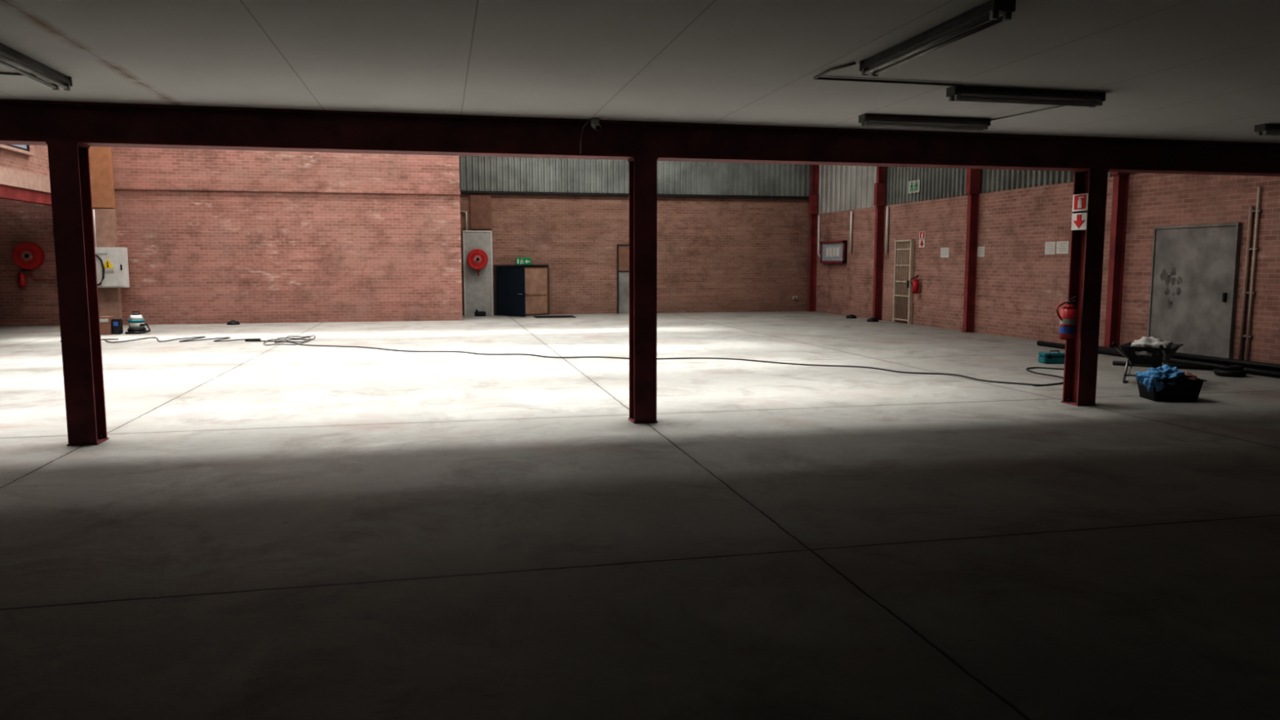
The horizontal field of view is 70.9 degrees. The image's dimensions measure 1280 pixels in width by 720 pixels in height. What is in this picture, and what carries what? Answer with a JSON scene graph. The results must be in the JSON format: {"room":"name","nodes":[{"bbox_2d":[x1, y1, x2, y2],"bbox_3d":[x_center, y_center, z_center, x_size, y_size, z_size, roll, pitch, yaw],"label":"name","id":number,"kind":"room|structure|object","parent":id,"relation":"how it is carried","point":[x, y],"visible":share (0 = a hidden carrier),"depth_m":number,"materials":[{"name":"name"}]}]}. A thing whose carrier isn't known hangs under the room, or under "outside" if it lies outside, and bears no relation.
{"room":"empty warehouse","nodes":[
{"label":"empty warehouse","id":0,"kind":"room"},
{"bbox_2d":[0,145,49,177],"bbox_3d":[-13.495,-5.999,16.430,0.200,4.220,15.000,-1,6,-12],"label":"wall","id":1,"kind":"structure","parent":0,"point":[38,164],"depth_m":21.25,"materials":[{"name":"red brick"}]},
{"bbox_2d":[0,144,35,155],"bbox_3d":[-13.848,-5.282,18.850,0.120,1.430,4.700,-1,6,-12],"label":"window","id":2,"kind":"structure","parent":1,"relation":"in","point":[20,148],"depth_m":20.55,"materials":[{"name":"clear glass"}]},
{"bbox_2d":[0,198,60,326],"bbox_3d":[-18.535,-2.692,24.783,6.600,3.400,2.300,-1,6,-12],"label":"wall","id":3,"kind":"structure","parent":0,"point":[37,304],"depth_m":24.09,"materials":[{"name":"red brick"}]},
{"bbox_2d":[17,269,26,287],"bbox_3d":[-16.500,-2.192,23.949,0.191,0.506,0.219,3,7,26],"label":"fire extinguisher","id":4,"kind":"object","parent":3,"relation":"attached to","point":[21,276],"visible":1,"depth_m":23.91,"materials":[{"name":"red paint"}]},
{"bbox_2d":[0,184,51,205],"bbox_3d":[-13.447,-3.386,16.725,0.200,0.280,15.000,-1,6,-12],"label":"steel beam","id":5,"kind":"structure","parent":3,"relation":"attached to","point":[10,193],"depth_m":20.85,"materials":[{"name":"red metal"}]},
{"bbox_2d":[0,166,50,193],"bbox_3d":[-13.447,-3.714,16.689,0.300,0.380,15.000,-1,6,-12],"label":"ledge","id":6,"kind":"object","parent":5,"relation":"on","point":[10,177],"visible":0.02,"depth_m":20.69,"materials":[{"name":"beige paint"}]},
{"bbox_2d":[12,242,57,280],"bbox_3d":[-16.039,-2.626,24.029,1.254,1.016,0.260,-1,6,-12],"label":"hose reel","id":7,"kind":"object","parent":3,"relation":"attached to","point":[27,255],"visible":1,"depth_m":23.88,"materials":[{"name":"red paint"}]},
{"bbox_2d":[88,146,122,319],"bbox_3d":[-14.460,-4.915,23.946,0.700,8.000,0.220,-1,6,-12],"label":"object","id":8,"kind":"object","parent":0,"point":[100,158],"depth_m":23.99,"materials":[{"name":"brown wood"}]},
{"bbox_2d":[108,146,462,324],"bbox_3d":[-10.400,-5.163,26.226,10.020,8.000,2.500,-1,6,-12],"label":"wall","id":9,"kind":"structure","parent":0,"point":[195,256],"depth_m":25.23,"materials":[{"name":"red brick"}]},
{"bbox_2d":[93,209,104,285],"bbox_3d":[-14.451,-2.447,23.909,0.456,3.101,0.367,-1,6,-12],"label":"conduit","id":10,"kind":"object","parent":9,"relation":"attached to","point":[95,235],"visible":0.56,"depth_m":23.86,"materials":[{"name":"white paint"}]},
{"bbox_2d":[94,247,129,288],"bbox_3d":[-14.167,-2.471,23.997,0.820,1.070,0.315,-1,6,-12],"label":"box","id":11,"kind":"object","parent":9,"relation":"attached to","point":[115,260],"visible":0.73,"depth_m":23.89,"materials":[{"name":"white paint"}]},
{"bbox_2d":[113,185,460,194],"bbox_3d":[-10.115,-4.740,25.022,10.040,0.100,0.050,-1,6,-12],"label":"brick ledge","id":12,"kind":"object","parent":9,"relation":"attached to","point":[115,187],"visible":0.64,"depth_m":25.03,"materials":[{"name":"red brick"}]},
{"bbox_2d":[459,190,808,199],"bbox_3d":[0.042,-5.465,29.748,11.860,0.080,0.120,-1,6,-12],"label":"ledge","id":13,"kind":"object","parent":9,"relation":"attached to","point":[461,192],"visible":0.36,"depth_m":29.51,"materials":[{"name":"metal"}]},
{"bbox_2d":[459,193,809,315],"bbox_3d":[-7.896,-3.359,28.372,28.950,3.950,0.200,-1,6,-12],"label":"wall","id":14,"kind":"structure","parent":0,"point":[715,255],"depth_m":30.27,"materials":[{"name":"brick"}]},
{"bbox_2d":[462,230,493,315],"bbox_3d":[-5.202,-2.790,28.877,0.920,2.710,0.095,-1,6,-12],"label":"backboard","id":15,"kind":"object","parent":14,"relation":"attached to","point":[477,290],"visible":0.98,"depth_m":28.86,"materials":[{"name":"white paint"}]},
{"bbox_2d":[460,210,467,230],"bbox_3d":[-5.619,-4.447,28.596,0.228,0.625,0.050,-1,6,-12],"label":"pipe","id":16,"kind":"object","parent":15,"relation":"attached to","point":[460,211],"visible":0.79,"depth_m":28.59,"materials":[{"name":"metal"}]},
{"bbox_2d":[466,248,488,275],"bbox_3d":[-5.183,-3.110,28.663,0.648,0.857,0.260,-1,6,-12],"label":"hose reel","id":17,"kind":"object","parent":15,"relation":"attached to","point":[477,259],"visible":1,"depth_m":28.57,"materials":[{"name":"red paint"}]},
{"bbox_2d":[469,194,492,229],"bbox_3d":[-5.088,-4.738,28.706,0.680,1.100,0.065,-1,6,-12],"label":"wall panel","id":18,"kind":"object","parent":14,"relation":"attached to","point":[480,204],"visible":1,"depth_m":28.67,"materials":[{"name":"brown wood"}]},
{"bbox_2d":[496,267,525,316],"bbox_3d":[-4.103,-2.158,28.387,0.092,1.520,1.500,-6,8,-42],"label":"door","id":19,"kind":"structure","parent":14,"relation":"in","point":[511,301],"depth_m":28.34,"materials":[{"name":"metal"}]},
{"bbox_2d":[494,264,549,315],"bbox_3d":[-3.841,-2.279,29.215,1.740,1.620,0.135,-1,6,-12],"label":"door frame","id":20,"kind":"structure","parent":14,"relation":"attached to","point":[538,265],"depth_m":29.05,"materials":[{"name":"metal"}]},
{"bbox_2d":[515,257,531,264],"bbox_3d":[-3.779,-3.208,29.159,0.480,0.220,0.086,-1,6,-12],"label":"exit sign","id":21,"kind":"object","parent":14,"relation":"attached to","point":[518,260],"visible":1,"depth_m":29.12,"materials":[{"name":"green plastic"}]},
{"bbox_2d":[524,267,548,315],"bbox_3d":[-3.348,-2.218,28.936,1.000,1.520,0.092,-6,9,-44],"label":"door","id":22,"kind":"structure","parent":14,"relation":"in","point":[536,294],"depth_m":28.95,"materials":[{"name":"brown wood"}]},
{"bbox_2d":[617,244,629,313],"bbox_3d":[-0.177,-2.703,30.022,1.180,2.290,0.065,-1,6,-12],"label":"door","id":23,"kind":"structure","parent":14,"relation":"in","point":[623,251],"depth_m":29.92,"materials":[{"name":"grey paint"}]},
{"bbox_2d":[458,155,811,196],"bbox_3d":[0.104,-7.509,29.627,12.065,4.070,0.050,-1,6,-12],"label":"cladding","id":24,"kind":"object","parent":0,"point":[477,173],"depth_m":29.60,"materials":[{"name":"grey metal"}]},
{"bbox_2d":[0,311,1279,719],"bbox_3d":[-4.130,0.564,11.246,29.150,0.150,35.900,-1,6,-12],"label":"floor","id":25,"kind":"structure","parent":0,"point":[257,531],"depth_m":5.77,"materials":[{"name":"concrete"}]},
{"bbox_2d":[45,141,108,445],"bbox_3d":[-5.242,-0.599,8.384,0.260,2.780,0.290,-1,6,-12],"label":"steel column","id":26,"kind":"structure","parent":25,"relation":"on","point":[68,162],"depth_m":8.30,"materials":[{"name":"metal"}]},
{"bbox_2d":[99,315,123,334],"bbox_3d":[-12.629,-0.826,21.404,0.490,0.420,0.410,-1,6,-12],"label":"cardboard box","id":27,"kind":"object","parent":25,"relation":"on","point":[109,325],"visible":0.87,"depth_m":21.31,"materials":[{"name":"cardboard"}]},
{"bbox_2d":[124,311,151,333],"bbox_3d":[-12.084,-0.908,21.643,0.541,0.530,0.565,-1,6,-12],"label":"vacuum cleaner","id":28,"kind":"object","parent":25,"relation":"on","point":[135,321],"visible":1,"depth_m":21.57,"materials":[{"name":"white plastic"}]},
{"bbox_2d":[226,320,239,324],"bbox_3d":[-11.225,-1.038,24.790,0.340,0.110,0.340,-1,6,-12],"label":"cable coil","id":29,"kind":"object","parent":25,"relation":"on","point":[233,322],"visible":1,"depth_m":24.67,"materials":[{"name":"black rubber"}]},
{"bbox_2d":[474,309,485,315],"bbox_3d":[-5.108,-1.509,28.705,0.350,0.200,0.250,-1,6,-12],"label":"box","id":30,"kind":"object","parent":25,"relation":"on","point":[477,313],"visible":1,"depth_m":28.60,"materials":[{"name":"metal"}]},
{"bbox_2d":[533,315,576,318],"bbox_3d":[-2.689,-1.360,28.204,1.250,0.012,1.000,-1,6,-12],"label":"door mat","id":31,"kind":"object","parent":25,"relation":"on","point":[559,316],"visible":1,"depth_m":28.30,"materials":[{"name":"black rubber"}]},
{"bbox_2d":[60,335,1064,386],"bbox_3d":[-4.245,-0.248,17.658,23.044,0.096,3.536,3,7,24],"label":"extension cord","id":32,"kind":"object","parent":25,"relation":"on","point":[220,339],"visible":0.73,"depth_m":16.33,"materials":[{"name":"rubber"}]},
{"bbox_2d":[627,156,657,423],"bbox_3d":[0.030,-0.725,9.546,0.260,2.780,0.290,-1,6,-12],"label":"steel column","id":33,"kind":"structure","parent":25,"relation":"on","point":[642,170],"depth_m":9.44,"materials":[{"name":"metal"}]},
{"bbox_2d":[807,164,818,311],"bbox_3d":[5.974,-5.621,30.910,0.270,7.900,0.200,-1,6,-12],"label":"steel column","id":34,"kind":"structure","parent":25,"relation":"on","point":[813,198],"depth_m":31.04,"materials":[{"name":"red metal"}]},
{"bbox_2d":[845,314,857,318],"bbox_3d":[6.489,-1.341,27.574,0.340,0.110,0.340,-1,6,-12],"label":"cable coil","id":35,"kind":"object","parent":25,"relation":"on","point":[851,316],"visible":1,"depth_m":27.47,"materials":[{"name":"black rubber"}]},
{"bbox_2d":[866,317,878,321],"bbox_3d":[6.738,-1.170,26.000,0.340,0.110,0.340,-1,6,-12],"label":"cable coil","id":36,"kind":"object","parent":25,"relation":"on","point":[872,319],"visible":1,"depth_m":25.90,"materials":[{"name":"black rubber"}]},
{"bbox_2d":[872,166,885,319],"bbox_3d":[7.013,-5.115,26.251,0.270,7.900,0.200,-1,6,-12],"label":"steel column","id":37,"kind":"structure","parent":25,"relation":"on","point":[880,184],"depth_m":26.40,"materials":[{"name":"red metal"}]},
{"bbox_2d":[960,168,981,332],"bbox_3d":[8.041,-4.614,21.640,0.270,7.900,0.200,-1,6,-12],"label":"steel column","id":38,"kind":"structure","parent":25,"relation":"on","point":[973,175],"depth_m":21.83,"materials":[{"name":"red metal"}]},
{"bbox_2d":[1038,350,1064,364],"bbox_3d":[7.041,-0.056,15.262,0.450,0.215,0.260,0,6,-2],"label":"toolbox","id":39,"kind":"object","parent":25,"relation":"on","point":[1050,357],"visible":0.77,"depth_m":15.16,"materials":[{"name":"teal plastic"}]},
{"bbox_2d":[1061,168,1109,405],"bbox_3d":[5.302,-0.851,10.708,0.260,2.780,0.290,-1,6,-12],"label":"steel column","id":40,"kind":"structure","parent":25,"relation":"on","point":[1086,246],"depth_m":10.65,"materials":[{"name":"red metal"}]},
{"bbox_2d":[1056,295,1078,339],"bbox_3d":[5.061,-0.507,10.660,0.227,0.526,0.200,3,7,26],"label":"fire extinguisher","id":41,"kind":"object","parent":40,"relation":"attached to","point":[1068,322],"visible":1,"depth_m":10.60,"materials":[{"name":"red paint"}]},
{"bbox_2d":[1071,212,1087,230],"bbox_3d":[5.178,-1.633,10.590,0.012,0.200,0.260,-1,6,-12],"label":"arrow sign","id":42,"kind":"object","parent":40,"relation":"attached to","point":[1079,220],"visible":1,"depth_m":10.58,"materials":[{"name":"white paint"}]},
{"bbox_2d":[1071,193,1088,211],"bbox_3d":[5.178,-1.852,10.566,0.012,0.200,0.260,-1,6,-12],"label":"fire extinguisher sign","id":43,"kind":"object","parent":40,"relation":"attached to","point":[1080,202],"visible":1,"depth_m":10.55,"materials":[{"name":"white paint"}]},
{"bbox_2d":[1104,172,1129,347],"bbox_3d":[9.091,-4.103,16.933,0.270,7.900,0.200,-1,6,-12],"label":"steel column","id":44,"kind":"structure","parent":25,"relation":"on","point":[1121,180],"depth_m":17.15,"materials":[{"name":"red metal"}]},
{"bbox_2d":[1111,336,1183,382],"bbox_3d":[7.196,-0.003,12.711,0.670,0.660,1.727,5,8,39],"label":"wheelbarrow","id":45,"kind":"object","parent":25,"relation":"on","point":[1152,351],"visible":0.9,"depth_m":12.58,"materials":[{"name":"metal"}]},
{"bbox_2d":[1036,340,1279,377],"bbox_3d":[8.579,-0.039,15.200,1.545,0.195,6.602,-1,6,-12],"label":"pipes","id":46,"kind":"object","parent":25,"relation":"on","point":[1180,360],"visible":0.48,"depth_m":14.44,"materials":[{"name":"black plastic"}]},
{"bbox_2d":[1133,364,1207,401],"bbox_3d":[6.569,0.274,11.195,0.754,0.437,0.498,0,6,2],"label":"basket","id":47,"kind":"object","parent":25,"relation":"on","point":[1165,383],"visible":1,"depth_m":11.04,"materials":[{"name":"black plastic"}]},
{"bbox_2d":[1213,364,1246,377],"bbox_3d":[8.901,0.159,13.541,0.420,0.160,0.420,-1,6,-12],"label":"coil","id":48,"kind":"object","parent":25,"relation":"on","point":[1224,370],"visible":1,"depth_m":13.42,"materials":[{"name":"black rubber"}]},
{"bbox_3d":[-10.514,-0.473,7.222,0.260,2.780,0.290,-1,6,-12],"label":"steel column","id":49,"kind":"structure","parent":25,"relation":"on","visible":0},
{"bbox_2d":[0,98,1279,176],"bbox_3d":[-3.610,-2.200,8.589,28.750,0.360,0.300,-1,6,-12],"label":"steel beam","id":50,"kind":"structure","parent":49,"relation":"on","point":[22,122],"depth_m":9.20,"materials":[{"name":"metal"}]},
{"bbox_2d":[0,0,1279,143],"bbox_3d":[-1.933,-1.642,1.039,28.750,0.160,15.200,-1,6,-12],"label":"ceiling","id":51,"kind":"structure","parent":0,"point":[1207,70],"depth_m":6.40,"materials":[{"name":"paint"}]},
{"bbox_2d":[0,42,72,90],"bbox_3d":[-4.331,-2.071,6.227,0.130,0.108,1.624,-1,6,-12],"label":"fitting","id":52,"kind":"object","parent":51,"relation":"attached to","point":[8,55],"visible":1,"depth_m":6.43,"materials":[{"name":"metal"}]},
{"bbox_2d":[0,62,1066,120],"bbox_3d":[-1.269,-2.186,6.928,10.608,0.020,2.144,-1,6,-12],"label":"conduit","id":53,"kind":"object","parent":51,"relation":"attached to","point":[817,77],"depth_m":7.09,"materials":[{"name":"grey metal"}]},
{"bbox_2d":[579,117,601,154],"bbox_3d":[-0.466,-2.254,9.039,0.266,0.350,0.139,6,8,43],"label":"security camera","id":54,"kind":"object","parent":51,"relation":"attached to","point":[594,122],"visible":1,"depth_m":9.01,"materials":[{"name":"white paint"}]},
{"bbox_2d":[858,113,991,131],"bbox_3d":[2.844,-2.368,8.960,1.374,0.108,0.130,-1,6,-12],"label":"fitting","id":55,"kind":"object","parent":51,"relation":"attached to","point":[866,120],"visible":1,"depth_m":8.92,"materials":[{"name":"metal"}]},
{"bbox_2d":[859,0,1015,76],"bbox_3d":[1.820,-2.013,5.699,0.130,0.108,1.624,-1,6,-12],"label":"fitting","id":56,"kind":"object","parent":51,"relation":"attached to","point":[992,9],"visible":1,"depth_m":5.47,"materials":[{"name":"metal"}]},
{"bbox_2d":[946,85,1106,107],"bbox_3d":[3.258,-2.216,7.564,1.424,0.108,0.130,-1,6,-12],"label":"fitting","id":57,"kind":"object","parent":51,"relation":"attached to","point":[975,94],"visible":0.98,"depth_m":7.52,"materials":[{"name":"metal"}]},
{"bbox_2d":[1253,123,1279,135],"bbox_3d":[7.202,-2.435,9.584,1.424,0.108,0.130,-1,6,-12],"label":"fitting","id":58,"kind":"object","parent":51,"relation":"attached to","point":[1267,129],"visible":1,"depth_m":9.41,"materials":[{"name":"metal"}]},
{"bbox_2d":[817,164,876,213],"bbox_3d":[6.669,-7.085,28.505,0.060,4.670,4.940,-1,6,-12],"label":"cladding","id":59,"kind":"object","parent":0,"point":[840,188],"depth_m":28.97,"materials":[{"name":"grey metal"}]},
{"bbox_2d":[884,166,1137,205],"bbox_3d":[10.505,-5.216,11.304,0.060,4.670,30.495,-1,6,-12],"label":"cladding","id":60,"kind":"object","parent":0,"point":[935,183],"depth_m":22.97,"materials":[{"name":"grey metal"}]},
{"bbox_2d":[815,173,1279,364],"bbox_3d":[10.002,-1.514,14.172,0.200,3.350,35.500,-1,6,-12],"label":"wall","id":61,"kind":"structure","parent":0,"point":[1020,288],"depth_m":19.83,"materials":[{"name":"brick"}]},
{"bbox_2d":[820,240,847,262],"bbox_3d":[6.376,-3.560,29.626,0.125,0.720,1.800,-1,6,-12],"label":"notice board","id":62,"kind":"object","parent":61,"relation":"attached to","point":[831,251],"visible":1,"depth_m":29.49,"materials":[{"name":"metal"}]},
{"bbox_2d":[817,206,888,257],"bbox_3d":[6.648,-3.978,28.428,0.080,1.431,4.925,-1,6,-12],"label":"conduit","id":63,"kind":"object","parent":61,"relation":"attached to","point":[887,207],"depth_m":28.28,"materials":[{"name":"grey metal"}]},
{"bbox_2d":[892,239,915,324],"bbox_3d":[7.389,-2.199,25.199,0.115,2.330,0.920,-1,6,-12],"label":"security gate","id":64,"kind":"object","parent":61,"relation":"attached to","point":[904,266],"visible":0.98,"depth_m":25.19,"materials":[{"name":"beige metal"}]},
{"bbox_2d":[910,275,919,293],"bbox_3d":[7.471,-2.063,24.422,0.219,0.506,0.191,3,7,26],"label":"fire extinguisher","id":65,"kind":"object","parent":61,"relation":"attached to","point":[915,284],"visible":1,"depth_m":24.36,"materials":[{"name":"red paint"}]},
{"bbox_2d":[919,240,924,247],"bbox_3d":[7.621,-3.146,24.282,0.012,0.210,0.300,-1,6,-12],"label":"arrow sign","id":66,"kind":"object","parent":61,"relation":"attached to","point":[922,242],"visible":1,"depth_m":24.26,"materials":[{"name":"white paint"}]},
{"bbox_2d":[919,231,925,239],"bbox_3d":[7.621,-3.365,24.258,0.012,0.210,0.300,-1,6,-12],"label":"fire extinguisher sign","id":67,"kind":"object","parent":61,"relation":"attached to","point":[922,234],"visible":1,"depth_m":24.25,"materials":[{"name":"white paint"}]},
{"bbox_2d":[940,247,949,257],"bbox_3d":[7.872,-2.771,23.194,0.009,0.260,0.400,-1,6,-12],"label":"paper notice","id":68,"kind":"object","parent":61,"relation":"attached to","point":[944,251],"visible":1,"depth_m":23.18,"materials":[{"name":"white paper"}]},
{"bbox_2d":[977,246,985,257],"bbox_3d":[8.218,-2.607,21.640,0.009,0.250,0.300,-1,6,-12],"label":"paper notice","id":69,"kind":"object","parent":61,"relation":"attached to","point":[980,250],"visible":1,"depth_m":21.64,"materials":[{"name":"white paper"}]},
{"bbox_2d":[1044,241,1055,254],"bbox_3d":[8.762,-2.392,19.194,0.009,0.270,0.330,-1,6,-12],"label":"paper notice","id":70,"kind":"object","parent":61,"relation":"attached to","point":[1050,246],"visible":1,"depth_m":19.18,"materials":[{"name":"white paper"}]},
{"bbox_2d":[1056,240,1069,253],"bbox_3d":[8.848,-2.355,18.810,0.009,0.260,0.380,-1,6,-12],"label":"paper notice","id":71,"kind":"object","parent":61,"relation":"attached to","point":[1062,247],"visible":1,"depth_m":18.80,"materials":[{"name":"white paper"}]},
{"bbox_2d":[1146,222,1242,359],"bbox_3d":[9.541,-1.158,15.571,0.105,2.340,1.780,-1,6,-12],"label":"door","id":72,"kind":"structure","parent":61,"relation":"in","point":[1195,268],"depth_m":15.44,"materials":[{"name":"grey paint"}]},
{"bbox_2d":[1238,186,1262,360],"bbox_3d":[9.805,-1.343,14.446,0.065,2.850,0.220,-1,6,-12],"label":"pipe","id":73,"kind":"object","parent":61,"relation":"attached to","point":[1245,292],"visible":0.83,"depth_m":14.44,"materials":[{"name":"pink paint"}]},
{"bbox_3d":[-3.616,-4.877,8.323,28.750,4.700,0.150,-1,6,-12],"label":"wall","id":74,"kind":"structure","parent":0,"visible":0},
{"bbox_2d":[908,179,919,193],"bbox_3d":[7.517,-4.755,24.651,0.012,0.330,0.600,-1,6,-12],"label":"emergency exit sign","id":75,"kind":"object","parent":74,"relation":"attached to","point":[913,186],"visible":1,"depth_m":24.63,"materials":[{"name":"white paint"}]}
]}

